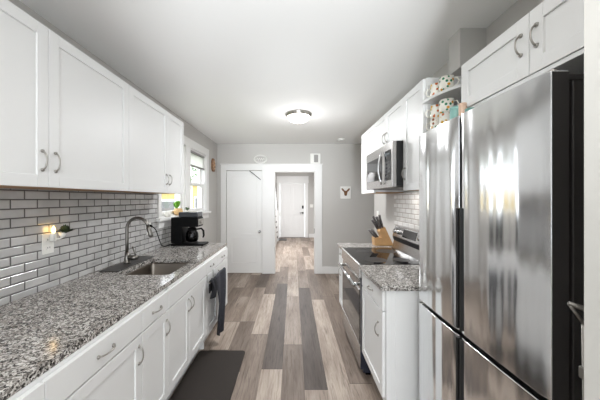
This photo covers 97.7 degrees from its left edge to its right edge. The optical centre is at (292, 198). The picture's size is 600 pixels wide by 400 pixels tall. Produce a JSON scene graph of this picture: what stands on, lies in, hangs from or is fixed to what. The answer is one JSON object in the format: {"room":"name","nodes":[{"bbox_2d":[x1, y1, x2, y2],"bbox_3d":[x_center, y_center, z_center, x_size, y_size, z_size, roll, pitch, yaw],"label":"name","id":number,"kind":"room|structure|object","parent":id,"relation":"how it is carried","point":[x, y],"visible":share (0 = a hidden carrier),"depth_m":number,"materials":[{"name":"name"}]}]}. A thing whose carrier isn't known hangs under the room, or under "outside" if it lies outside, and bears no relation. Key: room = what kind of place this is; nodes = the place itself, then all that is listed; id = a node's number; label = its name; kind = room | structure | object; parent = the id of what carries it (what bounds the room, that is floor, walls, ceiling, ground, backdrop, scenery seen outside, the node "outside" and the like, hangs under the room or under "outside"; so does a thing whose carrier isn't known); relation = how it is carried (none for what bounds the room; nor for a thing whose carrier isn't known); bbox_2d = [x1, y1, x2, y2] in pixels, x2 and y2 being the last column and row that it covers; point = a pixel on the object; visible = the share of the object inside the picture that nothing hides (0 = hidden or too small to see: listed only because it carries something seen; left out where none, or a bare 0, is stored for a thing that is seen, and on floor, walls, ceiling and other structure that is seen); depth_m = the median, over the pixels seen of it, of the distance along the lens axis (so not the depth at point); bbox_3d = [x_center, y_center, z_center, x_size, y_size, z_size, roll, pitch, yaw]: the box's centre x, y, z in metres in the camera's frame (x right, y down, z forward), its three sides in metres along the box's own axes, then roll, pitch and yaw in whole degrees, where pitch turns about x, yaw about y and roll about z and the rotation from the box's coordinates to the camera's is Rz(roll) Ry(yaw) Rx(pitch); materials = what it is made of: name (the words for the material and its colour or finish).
{"room":"kitchen","nodes":[
{"label":"kitchen","id":0,"kind":"room"},
{"bbox_2d":[1,0,216,305],"bbox_3d":[-1.538,0.190,1.660,0.125,2.520,7.120,0,0,0],"label":"wall","id":1,"kind":"structure","parent":0,"point":[209,226],"depth_m":3.88,"materials":[{"name":"grey paint"}]},
{"bbox_2d":[0,0,128,190],"bbox_3d":[-1.306,-0.435,1.249,0.338,0.758,1.218,0,0,0],"label":"upper cabinet","id":2,"kind":"object","parent":1,"relation":"attached to","point":[64,116],"visible":1,"depth_m":1.28,"materials":[{"name":"white paint"}]},
{"bbox_2d":[0,188,170,305],"bbox_3d":[-1.470,0.241,0.650,0.007,0.588,5.100,0,0,0],"label":"tile backsplash","id":3,"kind":"structure","parent":1,"relation":"attached to","point":[98,220],"depth_m":1.70,"materials":[{"name":"white tile"}]},
{"bbox_2d":[42,233,53,254],"bbox_3d":[-1.462,0.267,1.565,0.009,0.120,0.074,0,0,0],"label":"wall outlet","id":4,"kind":"object","parent":3,"relation":"attached to","point":[47,245],"visible":0.96,"depth_m":1.56,"materials":[{"name":"white plastic"}]},
{"bbox_2d":[50,224,73,241],"bbox_3d":[-1.411,0.206,1.615,0.092,0.099,0.098,0,0,0],"label":"night light","id":5,"kind":"object","parent":4,"relation":"attached to","point":[64,229],"visible":1,"depth_m":1.60,"materials":[{"name":"white plastic"}]},
{"bbox_2d":[96,85,183,193],"bbox_3d":[-1.306,-0.435,2.324,0.338,0.758,0.932,0,0,0],"label":"upper cabinet","id":6,"kind":"object","parent":1,"relation":"attached to","point":[156,136],"visible":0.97,"depth_m":2.20,"materials":[{"name":"white paint"}]},
{"bbox_2d":[162,145,184,216],"bbox_3d":[-1.536,-0.260,3.230,0.127,0.940,0.660,0,0,0],"label":"window","id":7,"kind":"structure","parent":1,"relation":"in","point":[181,197],"depth_m":3.54,"materials":[{"name":"white paint"}]},
{"bbox_2d":[158,136,208,227],"bbox_3d":[-1.463,-0.265,3.685,0.024,1.170,1.710,0,0,0],"label":"trim","id":8,"kind":"structure","parent":1,"relation":"attached to","point":[189,144],"depth_m":3.68,"materials":[{"name":"white paint"}]},
{"bbox_2d":[156,211,210,221],"bbox_3d":[-1.498,0.227,3.680,0.155,0.037,1.760,0,0,0],"label":"trim","id":9,"kind":"structure","parent":1,"relation":"attached to","point":[204,212],"depth_m":2.96,"materials":[{"name":"white paint"}]},
{"bbox_2d":[164,212,170,216],"bbox_3d":[-1.450,0.177,3.030,0.068,0.060,0.068,0,0,0],"label":"cup","id":10,"kind":"object","parent":9,"relation":"on","point":[167,214],"visible":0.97,"depth_m":3.01,"materials":[{"name":"white ceramic"}]},
{"bbox_2d":[173,200,182,215],"bbox_3d":[-1.447,0.110,3.293,0.110,0.195,0.124,0,0,16],"label":"potted plant","id":11,"kind":"object","parent":9,"relation":"on","point":[176,204],"visible":0.94,"depth_m":3.26,"materials":[{"name":"green plant"}]},
{"bbox_2d":[191,149,204,211],"bbox_3d":[-1.536,-0.260,4.060,0.127,0.940,0.680,0,0,0],"label":"window","id":12,"kind":"structure","parent":1,"relation":"in","point":[200,184],"depth_m":4.38,"materials":[{"name":"white paint"}]},
{"bbox_2d":[191,150,204,169],"bbox_3d":[-1.494,-0.594,4.060,0.036,0.228,0.636,0,0,0],"label":"cellular shade","id":13,"kind":"object","parent":12,"relation":"attached to","point":[197,161],"visible":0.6,"depth_m":4.09,"materials":[{"name":"grey fabric"}]},
{"bbox_2d":[211,158,215,171],"bbox_3d":[-1.450,-0.620,4.806,0.050,0.242,0.172,0,0,0],"label":"wall plaque","id":14,"kind":"object","parent":1,"relation":"attached to","point":[213,165],"visible":1,"depth_m":4.76,"materials":[{"name":"brown wood"}]},
{"bbox_2d":[19,0,516,143],"bbox_3d":[0.225,-1.130,4.050,3.690,0.120,11.900,0,0,0],"label":"ceiling","id":15,"kind":"structure","parent":0,"point":[233,70],"depth_m":1.91,"materials":[{"name":"white paint"}]},
{"bbox_2d":[285,110,311,123],"bbox_3d":[0.070,-1.008,3.300,0.336,0.125,0.336,0,0,0],"label":"ceiling light","id":16,"kind":"object","parent":15,"relation":"attached to","point":[294,116],"visible":1,"depth_m":3.20,"materials":[{"name":"white glass"}]},
{"bbox_2d":[169,237,382,399],"bbox_3d":[0.225,1.510,4.050,3.690,0.120,11.900,0,0,0],"label":"floor","id":17,"kind":"structure","parent":0,"point":[287,323],"depth_m":2.76,"materials":[{"name":"brown wood"}]},
{"bbox_2d":[7,378,43,399],"bbox_3d":[-1.112,1.008,0.365,0.706,0.883,0.930,0,0,0],"label":"base cabinet","id":18,"kind":"object","parent":17,"relation":"on","point":[34,390],"visible":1,"depth_m":0.80,"materials":[{"name":"white paint"}]},
{"bbox_2d":[0,243,226,399],"bbox_3d":[-1.137,0.551,0.800,0.658,0.030,4.800,0,0,0],"label":"countertop","id":19,"kind":"structure","parent":18,"relation":"on","point":[39,330],"depth_m":1.25,"materials":[{"name":"grey stone"}]},
{"bbox_2d":[99,256,153,271],"bbox_3d":[-1.357,0.532,2.180,0.145,0.006,0.520,0,0,0],"label":"mat","id":20,"kind":"object","parent":19,"relation":"on","point":[118,267],"visible":0.9,"depth_m":2.08,"materials":[{"name":"grey fabric"}]},
{"bbox_2d":[123,217,153,263],"bbox_3d":[-1.280,0.337,2.170,0.246,0.383,0.056,0,0,0],"label":"kitchen faucet","id":21,"kind":"object","parent":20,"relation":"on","point":[127,257],"visible":1,"depth_m":2.16,"materials":[{"name":"silver metal"}]},
{"bbox_2d":[125,263,187,274],"bbox_3d":[-1.069,0.666,2.089,0.417,0.199,0.508,0,0,0],"label":"sink","id":22,"kind":"object","parent":19,"relation":"in","point":[151,268],"visible":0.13,"depth_m":2.33,"materials":[{"name":"silver metal"}]},
{"bbox_2d":[150,211,208,246],"bbox_3d":[-1.239,0.343,2.910,0.438,0.385,0.529,0,0,0],"label":"coffee maker","id":23,"kind":"object","parent":19,"relation":"on","point":[184,232],"visible":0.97,"depth_m":3.00,"materials":[{"name":"black plastic"}]},
{"bbox_2d":[38,308,143,399],"bbox_3d":[-1.112,1.008,1.099,0.706,0.883,0.537,0,0,0],"label":"base cabinet","id":24,"kind":"object","parent":17,"relation":"on","point":[109,366],"visible":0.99,"depth_m":1.10,"materials":[{"name":"white paint"}]},
{"bbox_2d":[138,289,170,399],"bbox_3d":[-1.112,1.008,1.512,0.706,0.883,0.290,0,0,0],"label":"base cabinet","id":25,"kind":"object","parent":17,"relation":"on","point":[155,314],"visible":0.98,"depth_m":1.51,"materials":[{"name":"white paint"}]},
{"bbox_2d":[165,262,205,399],"bbox_3d":[-1.112,1.008,2.014,0.706,0.883,0.713,0,0,0],"label":"base cabinet","id":26,"kind":"object","parent":17,"relation":"on","point":[187,295],"visible":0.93,"depth_m":1.94,"materials":[{"name":"white paint"}]},
{"bbox_2d":[194,254,216,357],"bbox_3d":[-1.112,1.008,2.545,0.706,0.883,0.350,0,0,0],"label":"base cabinet","id":27,"kind":"object","parent":17,"relation":"on","point":[211,262],"visible":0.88,"depth_m":2.51,"materials":[{"name":"white paint"}]},
{"bbox_3d":[-0.772,0.728,2.575,0.063,0.065,0.490,0,0,0],"label":"towel bar","id":28,"kind":"object","parent":27,"relation":"hanging from","visible":0},
{"bbox_2d":[209,277,217,298],"bbox_3d":[-0.729,0.816,2.399,0.059,0.178,0.123,0,0,0],"label":"pot holder","id":29,"kind":"object","parent":28,"relation":"hanging from","point":[213,285],"visible":1,"depth_m":2.38,"materials":[{"name":"black fabric"}]},
{"bbox_2d":[214,267,225,335],"bbox_3d":[-0.726,1.031,2.630,0.059,0.608,0.341,0,0,0],"label":"dish towel","id":30,"kind":"object","parent":28,"relation":"hanging from","point":[221,275],"visible":0.92,"depth_m":2.64,"materials":[{"name":"grey fabric"}]},
{"bbox_2d":[170,350,244,399],"bbox_3d":[-0.667,1.442,1.972,0.435,0.016,1.025,0,0,0],"label":"floor mat","id":31,"kind":"object","parent":17,"relation":"on","point":[213,374],"visible":1,"depth_m":2.12,"materials":[{"name":"black plastic"}]},
{"bbox_2d":[206,246,226,337],"bbox_3d":[-1.112,1.008,2.930,0.706,0.883,0.420,0,0,0],"label":"base cabinet","id":32,"kind":"object","parent":17,"relation":"on","point":[221,254],"visible":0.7,"depth_m":2.91,"materials":[{"name":"white paint"}]},
{"bbox_2d":[276,190,278,243],"bbox_3d":[-0.990,0.148,7.967,1.000,2.603,2.226,0,0,0],"label":"staircase","id":33,"kind":"structure","parent":17,"relation":"on","point":[277,208],"depth_m":8.82,"materials":[{"name":"white paint"}]},
{"bbox_2d":[338,248,342,308],"bbox_3d":[0.867,1.008,3.041,0.666,0.883,0.298,0,0,0],"label":"base cabinet","id":34,"kind":"object","parent":17,"relation":"on","point":[340,250],"visible":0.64,"depth_m":3.09,"materials":[{"name":"white paint"}]},
{"bbox_2d":[337,243,391,249],"bbox_3d":[0.871,0.551,3.046,0.661,0.030,0.308,0,0,0],"label":"countertop","id":35,"kind":"structure","parent":34,"relation":"on","point":[340,245],"depth_m":3.02,"materials":[{"name":"grey stone"}]},
{"bbox_2d":[369,215,392,245],"bbox_3d":[1.019,0.359,3.054,0.268,0.353,0.120,0,0,0],"label":"knife block","id":36,"kind":"object","parent":35,"relation":"on","point":[383,239],"visible":0.99,"depth_m":3.00,"materials":[{"name":"brown wood"}]},
{"bbox_2d":[338,225,418,374],"bbox_3d":[0.840,0.870,2.514,0.701,1.160,0.747,0,0,0],"label":"electric stove","id":37,"kind":"object","parent":17,"relation":"on","point":[404,250],"visible":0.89,"depth_m":2.43,"materials":[{"name":"grey metal"}]},
{"bbox_2d":[343,247,418,264],"bbox_3d":[0.823,0.544,2.515,0.555,0.023,0.746,0,0,0],"label":"cooktop","id":38,"kind":"object","parent":37,"relation":"in","point":[357,255],"depth_m":2.43,"materials":[{"name":"black glass"}]},
{"bbox_2d":[362,272,421,399],"bbox_3d":[0.867,1.008,1.881,0.666,0.883,0.514,0,0,0],"label":"base cabinet","id":39,"kind":"object","parent":17,"relation":"on","point":[390,319],"visible":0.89,"depth_m":1.62,"materials":[{"name":"white paint"}]},
{"bbox_2d":[359,265,418,290],"bbox_3d":[0.871,0.551,1.873,0.661,0.030,0.530,0,0,0],"label":"countertop","id":40,"kind":"structure","parent":39,"relation":"on","point":[385,277],"depth_m":1.81,"materials":[{"name":"grey stone"}]},
{"bbox_2d":[419,69,583,399],"bbox_3d":[0.953,0.521,1.131,0.474,1.798,0.781,0,0,0],"label":"refrigerator","id":41,"kind":"object","parent":17,"relation":"on","point":[501,181],"visible":0.99,"depth_m":0.88,"materials":[{"name":"grey metal"}]},
{"bbox_2d":[449,106,458,119],"bbox_3d":[0.862,-0.414,1.385,0.060,0.147,0.060,0,0,0],"label":"canister","id":42,"kind":"object","parent":41,"relation":"on","point":[453,110],"visible":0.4,"depth_m":1.37,"materials":[{"name":"teal ceramic"}]},
{"bbox_2d":[458,102,466,115],"bbox_3d":[0.842,-0.409,1.300,0.036,0.137,0.036,0,0,0],"label":"canister","id":43,"kind":"object","parent":41,"relation":"on","point":[462,106],"visible":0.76,"depth_m":1.29,"materials":[{"name":"beige ceramic"}]},
{"bbox_2d":[567,301,583,399],"bbox_3d":[0.724,0.855,0.655,0.054,1.190,0.023,0,0,19],"label":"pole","id":44,"kind":"object","parent":17,"relation":"on","point":[572,306],"visible":0.44,"depth_m":0.66,"materials":[{"name":"grey metal"}]},
{"bbox_2d":[276,173,313,236],"bbox_3d":[-0.260,0.190,9.935,2.480,2.520,0.130,0,0,0],"label":"wall","id":45,"kind":"structure","parent":0,"point":[311,175],"depth_m":9.87,"materials":[{"name":"grey paint"}]},
{"bbox_2d":[280,183,304,236],"bbox_3d":[-0.025,0.423,9.855,0.930,2.037,0.100,0,0,0],"label":"door","id":46,"kind":"structure","parent":45,"relation":"in","point":[292,195],"depth_m":9.87,"materials":[{"name":"white paint"}]},
{"bbox_2d":[277,176,308,237],"bbox_3d":[-0.018,0.295,9.857,1.205,2.310,0.025,0,0,0],"label":"trim","id":47,"kind":"structure","parent":45,"relation":"attached to","point":[280,179],"depth_m":9.85,"materials":[{"name":"white paint"}]},
{"bbox_2d":[217,144,373,266],"bbox_3d":[0.237,0.190,5.160,3.425,2.520,0.120,0,0,0],"label":"wall","id":48,"kind":"structure","parent":0,"point":[343,220],"depth_m":5.10,"materials":[{"name":"grey paint"}]},
{"bbox_2d":[221,164,261,242],"bbox_3d":[-1.000,0.390,5.089,0.800,2.120,0.022,0,0,0],"label":"trim","id":49,"kind":"structure","parent":48,"relation":"attached to","point":[224,167],"depth_m":5.08,"materials":[{"name":"white paint"}]},
{"bbox_2d":[227,171,261,272],"bbox_3d":[-0.950,0.446,5.095,0.692,1.992,0.105,0,0,0],"label":"door","id":50,"kind":"structure","parent":48,"relation":"in","point":[244,189],"depth_m":5.12,"materials":[{"name":"white paint"}]},
{"bbox_2d":[262,164,321,273],"bbox_3d":[-0.018,0.390,5.154,1.165,2.120,0.152,0,0,0],"label":"trim","id":51,"kind":"structure","parent":48,"relation":"attached to","point":[269,171],"depth_m":5.08,"materials":[{"name":"white paint"}]},
{"bbox_2d":[310,153,319,163],"bbox_3d":[0.432,-0.783,5.079,0.195,0.194,0.043,0,0,0],"label":"door chime","id":52,"kind":"object","parent":48,"relation":"attached to","point":[314,157],"visible":1,"depth_m":5.06,"materials":[{"name":"white plastic"}]},
{"bbox_2d":[322,267,338,273],"bbox_3d":[1.258,1.383,5.092,1.385,0.135,0.016,0,0,0],"label":"baseboard","id":53,"kind":"structure","parent":48,"relation":"attached to","point":[325,270],"depth_m":5.08,"materials":[{"name":"white paint"}]},
{"bbox_2d":[340,186,350,198],"bbox_3d":[1.020,-0.125,5.085,0.200,0.240,0.031,0,0,0],"label":"picture","id":54,"kind":"object","parent":48,"relation":"attached to","point":[345,191],"visible":1,"depth_m":5.07,"materials":[{"name":"white"}]},
{"bbox_3d":[-0.417,-0.677,5.085,1.995,0.015,0.030,0,0,0],"label":"trim","id":55,"kind":"structure","parent":48,"relation":"attached to","visible":0},
{"bbox_2d":[254,155,266,163],"bbox_3d":[-0.630,-0.772,5.080,0.266,0.172,0.016,0,0,0],"label":"oval sign","id":56,"kind":"object","parent":55,"relation":"on","point":[257,155],"visible":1,"depth_m":5.08,"materials":[{"name":"white plastic"}]},
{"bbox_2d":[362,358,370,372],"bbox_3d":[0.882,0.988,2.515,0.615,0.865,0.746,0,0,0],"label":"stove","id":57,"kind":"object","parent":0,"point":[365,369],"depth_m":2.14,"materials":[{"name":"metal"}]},
{"bbox_2d":[374,0,543,242],"bbox_3d":[1.640,0.190,1.000,0.860,2.520,5.800,0,0,0],"label":"wall","id":58,"kind":"structure","parent":0,"point":[383,203],"depth_m":1.63,"materials":[{"name":"grey paint"}]},
{"bbox_2d":[361,125,403,193],"bbox_3d":[1.035,-0.443,3.127,0.351,0.754,0.525,0,0,0],"label":"upper cabinet","id":59,"kind":"object","parent":58,"relation":"attached to","point":[367,139],"visible":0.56,"depth_m":3.15,"materials":[{"name":"white paint"}]},
{"bbox_2d":[374,98,402,150],"bbox_3d":[1.035,-0.648,2.485,0.351,0.344,0.760,0,0,0],"label":"upper cabinet","id":60,"kind":"object","parent":58,"relation":"attached to","point":[389,127],"visible":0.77,"depth_m":2.40,"materials":[{"name":"white paint"}]},
{"bbox_2d":[366,141,402,189],"bbox_3d":[0.976,-0.283,2.485,0.448,0.373,0.755,0,0,0],"label":"microwave","id":61,"kind":"object","parent":60,"relation":"attached to","point":[384,166],"visible":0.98,"depth_m":2.26,"materials":[{"name":"silver metal"}]},
{"bbox_2d":[394,192,418,229],"bbox_3d":[1.206,0.235,2.368,0.007,0.600,1.496,0,0,0],"label":"tile backsplash","id":62,"kind":"structure","parent":58,"relation":"attached to","point":[406,205],"depth_m":2.75,"materials":[{"name":"white tile"}]},
{"bbox_2d":[402,78,460,190],"bbox_3d":[1.035,-0.443,1.938,0.351,0.754,0.335,0,0,0],"label":"upper cabinet","id":63,"kind":"object","parent":58,"relation":"attached to","point":[415,121],"visible":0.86,"depth_m":1.93,"materials":[{"name":"white paint"}]},
{"bbox_2d":[422,84,460,103],"bbox_3d":[1.040,-0.584,1.564,0.338,0.468,0.408,0,0,0],"label":"corner shelf","id":64,"kind":"object","parent":58,"relation":"attached to","point":[454,92],"visible":0.2,"depth_m":1.64,"materials":[{"name":"white paint"}]},
{"bbox_2d":[425,82,438,96],"bbox_3d":[0.932,-0.699,1.710,0.082,0.083,0.103,0,0,-15],"label":"mug","id":65,"kind":"object","parent":64,"relation":"on","point":[434,88],"visible":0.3,"depth_m":1.68,"materials":[{"name":"white ceramic"}]},
{"bbox_2d":[426,117,438,130],"bbox_3d":[0.925,-0.477,1.703,0.103,0.083,0.082,0,0,16],"label":"mug","id":66,"kind":"object","parent":64,"relation":"on","point":[434,122],"visible":0.37,"depth_m":1.68,"materials":[{"name":"white ceramic"}]},
{"bbox_2d":[425,104,438,118],"bbox_3d":[0.924,-0.560,1.701,0.103,0.083,0.082,0,0,4],"label":"mug","id":67,"kind":"object","parent":66,"relation":"on","point":[434,109],"visible":0.49,"depth_m":1.68,"materials":[{"name":"white ceramic"}]},
{"bbox_2d":[439,112,448,124],"bbox_3d":[0.947,-0.477,1.597,0.103,0.083,0.082,0,0,14],"label":"mug","id":68,"kind":"object","parent":64,"relation":"on","point":[443,117],"visible":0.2,"depth_m":1.57,"materials":[{"name":"white ceramic"}]},
{"bbox_2d":[439,98,458,113],"bbox_3d":[0.947,-0.560,1.597,0.103,0.083,0.082,0,0,19],"label":"mug","id":69,"kind":"object","parent":68,"relation":"on","point":[445,104],"visible":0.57,"depth_m":1.57,"materials":[{"name":"white ceramic"}]},
{"bbox_2d":[439,75,459,91],"bbox_3d":[0.947,-0.699,1.597,0.103,0.083,0.082,0,0,14],"label":"mug","id":70,"kind":"object","parent":64,"relation":"on","point":[446,81],"visible":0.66,"depth_m":1.56,"materials":[{"name":"white ceramic"}]},
{"bbox_2d":[461,0,583,107],"bbox_3d":[1.027,-0.565,0.954,0.366,0.251,0.806,0,0,0],"label":"upper cabinet","id":71,"kind":"object","parent":58,"relation":"attached to","point":[550,36],"visible":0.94,"depth_m":0.97,"materials":[{"name":"white paint"}]},
{"bbox_2d":[449,28,485,75],"bbox_3d":[1.127,-0.948,1.700,0.165,0.245,0.120,0,0,0],"label":"wall","id":72,"kind":"structure","parent":0,"point":[465,43],"depth_m":1.64,"materials":[{"name":"grey paint"}]},
{"bbox_2d":[584,0,599,399],"bbox_3d":[0.910,0.190,0.525,0.599,2.520,0.050,0,0,0],"label":"wall","id":73,"kind":"structure","parent":0,"point":[591,7],"depth_m":0.54,"materials":[{"name":"grey paint"}]},
{"label":"outside","id":74,"kind":"structure","parent":0,"visible":0},
{"bbox_3d":[-15.810,2.060,15.000,28.380,0.020,50.000,0,0,0],"label":"ground","id":75,"kind":"structure","parent":74,"visible":0},
{"bbox_2d":[162,194,174,210],"bbox_3d":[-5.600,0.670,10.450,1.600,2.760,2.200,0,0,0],"label":"house","id":76,"kind":"structure","parent":75,"relation":"on","point":[168,200],"depth_m":10.50,"materials":[{"name":"yellow"}]},
{"bbox_2d":[191,185,196,208],"bbox_3d":[-5.600,0.495,13.400,1.600,3.110,1.500,0,0,0],"label":"shed","id":77,"kind":"object","parent":75,"relation":"on","point":[193,188],"visible":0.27,"depth_m":13.19,"materials":[{"name":"yellow"}]},
{"bbox_2d":[191,167,196,182],"bbox_3d":[-7.555,-0.542,18.973,2.810,5.188,2.818,0,0,0],"label":"tree","id":78,"kind":"object","parent":75,"relation":"on","point":[193,169],"visible":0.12,"depth_m":18.41,"materials":[{"name":"green plant"}]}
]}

